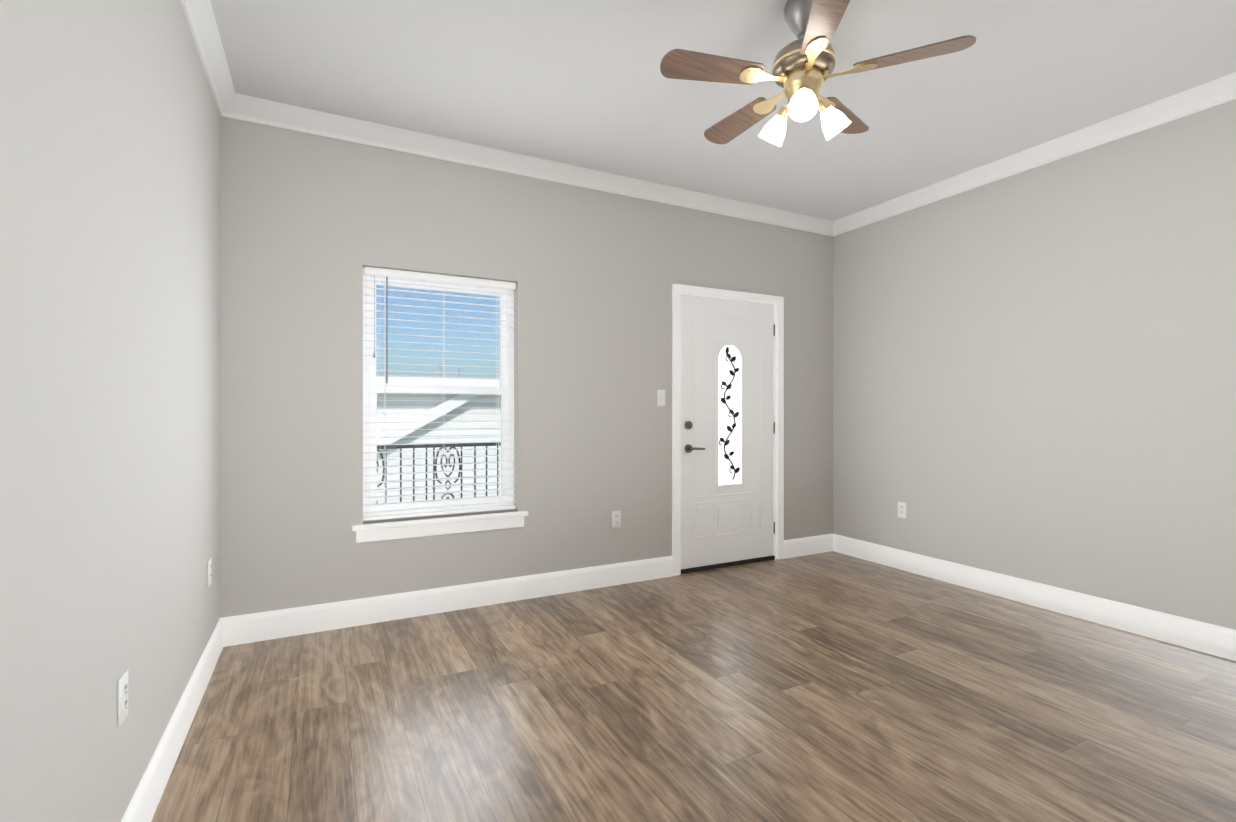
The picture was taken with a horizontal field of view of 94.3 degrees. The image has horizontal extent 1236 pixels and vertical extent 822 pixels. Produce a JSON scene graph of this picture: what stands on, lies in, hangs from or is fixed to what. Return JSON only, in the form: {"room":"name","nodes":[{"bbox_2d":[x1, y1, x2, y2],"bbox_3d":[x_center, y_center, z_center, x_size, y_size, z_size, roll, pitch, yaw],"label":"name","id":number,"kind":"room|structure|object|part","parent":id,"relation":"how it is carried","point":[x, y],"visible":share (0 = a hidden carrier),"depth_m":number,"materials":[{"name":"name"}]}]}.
{"room":"empty living room","nodes":[
{"label":"empty living room","id":0,"kind":"room"},
{"bbox_2d":[0,0,219,821],"bbox_3d":[-1.049,-0.197,0.891,0.150,2.740,4.650,0,0,-27],"label":"wall","id":1,"kind":"structure","parent":0,"point":[109,331],"depth_m":1.32,"materials":[{"name":"grey paint"}]},
{"bbox_2d":[117,670,127,726],"bbox_3d":[-1.247,0.723,1.447,0.009,0.115,0.070,0,0,-27],"label":"electrical outlet","id":2,"kind":"object","parent":1,"relation":"attached to","point":[122,697],"visible":1,"depth_m":1.43,"materials":[{"name":"white plastic"}]},
{"bbox_2d":[121,617,228,821],"bbox_3d":[-0.975,1.102,0.929,0.016,0.142,4.350,0,0,-27],"label":"baseboard","id":3,"kind":"structure","parent":1,"relation":"attached to","point":[142,807],"depth_m":1.91,"materials":[{"name":"white wood"}]},
{"bbox_2d":[207,558,211,586],"bbox_3d":[-1.832,0.723,2.575,0.009,0.115,0.070,0,0,-27],"label":"electrical outlet","id":4,"kind":"object","parent":1,"relation":"attached to","point":[209,571],"visible":0.98,"depth_m":2.56,"materials":[{"name":"white plastic"}]},
{"bbox_2d":[180,0,239,119],"bbox_3d":[-0.950,-1.517,0.943,0.072,0.100,4.350,0,0,-27],"label":"crown molding","id":5,"kind":"structure","parent":1,"relation":"attached to","point":[228,100],"depth_m":2.43,"materials":[{"name":"white wood"}]},
{"bbox_2d":[220,117,832,617],"bbox_3d":[-0.123,-0.197,3.906,4.270,2.740,0.150,0,0,-27],"label":"wall","id":6,"kind":"structure","parent":0,"point":[312,227],"depth_m":3.45,"materials":[{"name":"grey paint"}]},
{"bbox_2d":[363,267,515,520],"bbox_3d":[-1.052,-0.092,3.436,0.884,1.430,0.129,0,0,-27],"label":"window blind","id":7,"kind":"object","parent":6,"relation":"in","point":[509,288],"depth_m":3.40,"materials":[{"name":"white plastic"}]},
{"bbox_2d":[373,275,387,382],"bbox_3d":[-1.330,-0.457,3.214,0.077,0.600,0.012,0,0,-27],"label":"blind wand","id":8,"kind":"object","parent":7,"relation":"hanging from","point":[386,326],"visible":0.98,"depth_m":3.23,"materials":[{"name":"grey plastic"}]},
{"bbox_2d":[384,276,385,515],"bbox_3d":[-1.309,-0.085,3.229,0.002,1.355,0.002,0,0,-27],"label":"ladder","id":9,"kind":"object","parent":7,"relation":"hanging from","point":[385,276],"depth_m":3.23,"materials":[{"name":"white plastic"}]},
{"bbox_3d":[-1.064,-0.092,3.459,0.800,1.346,0.067,0,0,-27],"label":"window sashes","id":10,"kind":"part","parent":7,"relation":"part of","materials":[{"name":"white plastic"}]},
{"bbox_3d":[-1.066,-0.092,3.464,0.728,1.274,0.034,0,0,-27],"label":"glass","id":11,"kind":"part","parent":7,"relation":"part of","materials":[{"name":"clear glass"}]},
{"bbox_2d":[444,282,444,511],"bbox_3d":[-1.022,-0.085,3.378,0.002,1.355,0.002,0,0,-27],"label":"ladder","id":12,"kind":"object","parent":7,"relation":"hanging from","point":[444,396],"depth_m":3.38,"materials":[{"name":"white"}]},
{"bbox_2d":[496,287,498,506],"bbox_3d":[-0.734,-0.084,3.527,0.002,1.355,0.002,0,0,-27],"label":"ladder","id":13,"kind":"object","parent":7,"relation":"hanging from","point":[498,287],"depth_m":3.53,"materials":[{"name":"white"}]},
{"bbox_2d":[352,510,527,542],"bbox_3d":[-1.023,0.672,3.381,0.994,0.098,0.123,0,0,-27],"label":"window sill","id":14,"kind":"structure","parent":6,"relation":"attached to","point":[390,530],"depth_m":3.32,"materials":[{"name":"white wood"}]},
{"bbox_2d":[229,556,672,645],"bbox_3d":[-0.782,1.102,3.470,2.637,0.142,0.016,0,0,-27],"label":"baseboard","id":15,"kind":"structure","parent":6,"relation":"attached to","point":[261,626],"depth_m":3.31,"materials":[{"name":"white wood"}]},
{"bbox_2d":[236,94,831,235],"bbox_3d":[-0.076,-1.517,3.806,4.080,0.100,0.072,0,0,-27],"label":"crown molding","id":16,"kind":"structure","parent":6,"relation":"attached to","point":[255,110],"depth_m":3.47,"materials":[{"name":"white wood"}]},
{"bbox_2d":[612,511,620,527],"bbox_3d":[-0.011,0.733,3.875,0.070,0.115,0.009,0,0,-27],"label":"electrical outlet","id":17,"kind":"object","parent":6,"relation":"attached to","point":[616,519],"visible":1,"depth_m":3.87,"materials":[{"name":"white plastic"}]},
{"bbox_2d":[657,390,664,405],"bbox_3d":[0.306,-0.092,4.035,0.070,0.115,0.016,0,0,-27],"label":"light switch","id":18,"kind":"object","parent":6,"relation":"attached to","point":[660,397],"visible":1,"depth_m":4.03,"materials":[{"name":"white plastic"}]},
{"bbox_2d":[672,284,783,575],"bbox_3d":[0.816,0.134,4.383,1.041,2.078,0.168,0,0,-27],"label":"door frame","id":19,"kind":"structure","parent":6,"relation":"attached to","point":[677,289],"depth_m":4.29,"materials":[{"name":"white wood"}]},
{"bbox_2d":[681,295,774,568],"bbox_3d":[0.849,0.152,4.332,0.897,1.982,0.101,0,0,-27],"label":"door","id":20,"kind":"structure","parent":6,"relation":"in","point":[725,523],"depth_m":4.31,"materials":[{"name":"white wood"}]},
{"bbox_3d":[0.560,0.189,4.157,0.148,0.233,0.057,0,0,-27],"label":"door hardware","id":21,"kind":"part","parent":20,"relation":"part of","materials":[{"name":"black metal"}]},
{"bbox_2d":[719,347,739,479],"bbox_3d":[0.842,0.020,4.329,0.198,1.012,0.010,0,0,-27],"label":"scrollwork","id":22,"kind":"object","parent":20,"relation":"attached to","point":[735,415],"visible":1,"depth_m":4.33,"materials":[{"name":"black metal"}]},
{"bbox_2d":[718,345,740,484],"bbox_3d":[0.841,0.028,4.333,0.220,1.050,0.001,0,0,-27],"label":"glass pane","id":23,"kind":"object","parent":20,"relation":"attached to","point":[725,420],"depth_m":4.33,"materials":[{"name":"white glass"}]},
{"bbox_3d":[1.233,0.142,4.550,0.014,1.652,0.040,0,0,-27],"label":"door hinges","id":24,"kind":"part","parent":20,"relation":"part of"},
{"bbox_2d":[784,534,832,558],"bbox_3d":[1.543,1.102,4.677,0.522,0.142,0.016,0,0,-27],"label":"baseboard","id":25,"kind":"structure","parent":6,"relation":"attached to","point":[804,546],"depth_m":4.67,"materials":[{"name":"white wood"}]},
{"bbox_2d":[151,551,1235,821],"bbox_3d":[0.913,1.233,1.909,4.570,0.120,4.650,0,0,-27],"label":"floor","id":26,"kind":"structure","parent":0,"point":[831,687],"depth_m":2.22,"materials":[{"name":"brown wood"}]},
{"bbox_2d":[681,555,774,573],"bbox_3d":[0.810,1.159,4.393,0.891,0.028,0.146,0,0,-27],"label":"threshold","id":27,"kind":"object","parent":26,"relation":"on","point":[721,565],"visible":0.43,"depth_m":4.32,"materials":[{"name":"black metal"}]},
{"bbox_2d":[210,0,1235,220],"bbox_3d":[0.913,-1.627,1.909,4.570,0.120,4.650,0,0,-27],"label":"ceiling","id":28,"kind":"structure","parent":0,"point":[585,84],"depth_m":2.69,"materials":[{"name":"white paint"}]},
{"bbox_2d":[660,0,975,146],"bbox_3d":[0.692,-1.316,2.248,1.092,0.503,1.056,0,0,-27],"label":"fan","id":29,"kind":"object","parent":28,"relation":"hanging from","point":[804,65],"visible":1,"depth_m":2.15,"materials":[{"name":"brown wood"}]},
{"bbox_3d":[0.350,-1.277,2.144,0.388,0.033,0.202,0,0,-27],"label":"blade","id":30,"kind":"part","parent":29,"relation":"part of","materials":[{"name":"brown wood"}]},
{"bbox_3d":[0.527,-1.277,2.537,0.130,0.033,0.391,0,0,-27],"label":"blade","id":31,"kind":"part","parent":29,"relation":"part of","materials":[{"name":"brown wood"}]},
{"bbox_3d":[0.716,-1.344,2.213,0.232,0.107,0.232,0,0,-27],"label":"motor","id":32,"kind":"part","parent":29,"relation":"part of","materials":[{"name":"brown metal"}]},
{"bbox_3d":[0.672,-1.277,1.845,0.285,0.033,0.358,0,0,-27],"label":"blade","id":33,"kind":"part","parent":29,"relation":"part of","materials":[{"name":"brown wood"}]},
{"bbox_3d":[0.965,-1.277,2.490,0.384,0.033,0.222,0,0,-27],"label":"blade","id":34,"kind":"part","parent":29,"relation":"part of","materials":[{"name":"brown wood"}]},
{"bbox_3d":[1.054,-1.277,2.060,0.301,0.033,0.348,0,0,-27],"label":"blade","id":35,"kind":"part","parent":29,"relation":"part of","materials":[{"name":"brown wood"}]},
{"bbox_2d":[833,99,1235,629],"bbox_3d":[2.875,-0.197,2.927,0.150,2.740,4.650,0,0,-27],"label":"wall","id":36,"kind":"structure","parent":0,"point":[1034,374],"depth_m":3.33,"materials":[{"name":"grey paint"}]},
{"bbox_2d":[898,502,906,517],"bbox_3d":[2.102,0.733,4.244,0.009,0.115,0.070,0,0,-27],"label":"electrical outlet","id":37,"kind":"object","parent":36,"relation":"attached to","point":[902,509],"visible":1,"depth_m":4.24,"materials":[{"name":"white plastic"}]},
{"bbox_2d":[832,72,1235,236],"bbox_3d":[2.776,-1.517,2.876,0.072,0.100,4.350,0,0,-27],"label":"crown molding","id":38,"kind":"structure","parent":36,"relation":"attached to","point":[1222,90],"depth_m":3.30,"materials":[{"name":"white wood"}]},
{"bbox_2d":[833,534,1235,660],"bbox_3d":[2.801,1.102,2.888,0.016,0.142,4.350,0,0,-27],"label":"baseboard","id":39,"kind":"structure","parent":36,"relation":"attached to","point":[1145,622],"depth_m":3.32,"materials":[{"name":"white wood"}]},
{"label":"outside","id":40,"kind":"structure","parent":0,"visible":0},
{"bbox_3d":[-4.991,4.474,14.082,85.000,0.200,90.000,0,0,-27],"label":"ground","id":41,"kind":"structure","parent":40,"visible":0},
{"bbox_2d":[377,393,500,503],"bbox_3d":[-5.895,1.974,14.740,28.000,4.800,9.000,0,0,-27],"label":"house","id":42,"kind":"structure","parent":41,"relation":"on","point":[464,423],"depth_m":10.97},
{"bbox_2d":[376,376,499,449],"bbox_3d":[-5.883,0.228,14.718,28.800,1.667,9.850,0,0,-27],"label":"trim","id":43,"kind":"structure","parent":42,"relation":"attached to","point":[450,402],"depth_m":10.62,"materials":[{"name":"white"}]},
{"bbox_2d":[376,364,499,379],"bbox_3d":[-5.872,-0.816,14.696,28.400,0.420,9.500,0,0,-27],"label":"roof","id":44,"kind":"structure","parent":43,"relation":"on","point":[459,374],"depth_m":10.80,"materials":[{"name":"grey"}]},
{"bbox_3d":[-0.602,1.283,4.829,7.270,0.100,1.930,0,0,-27],"label":"floor","id":45,"kind":"structure","parent":40,"visible":0},
{"bbox_2d":[377,442,500,503],"bbox_3d":[-0.791,0.748,5.706,7.741,0.970,0.044,0,0,-27],"label":"porch railing","id":46,"kind":"object","parent":45,"relation":"on","point":[433,446],"depth_m":5.25,"materials":[{"name":"black metal"}]}
]}

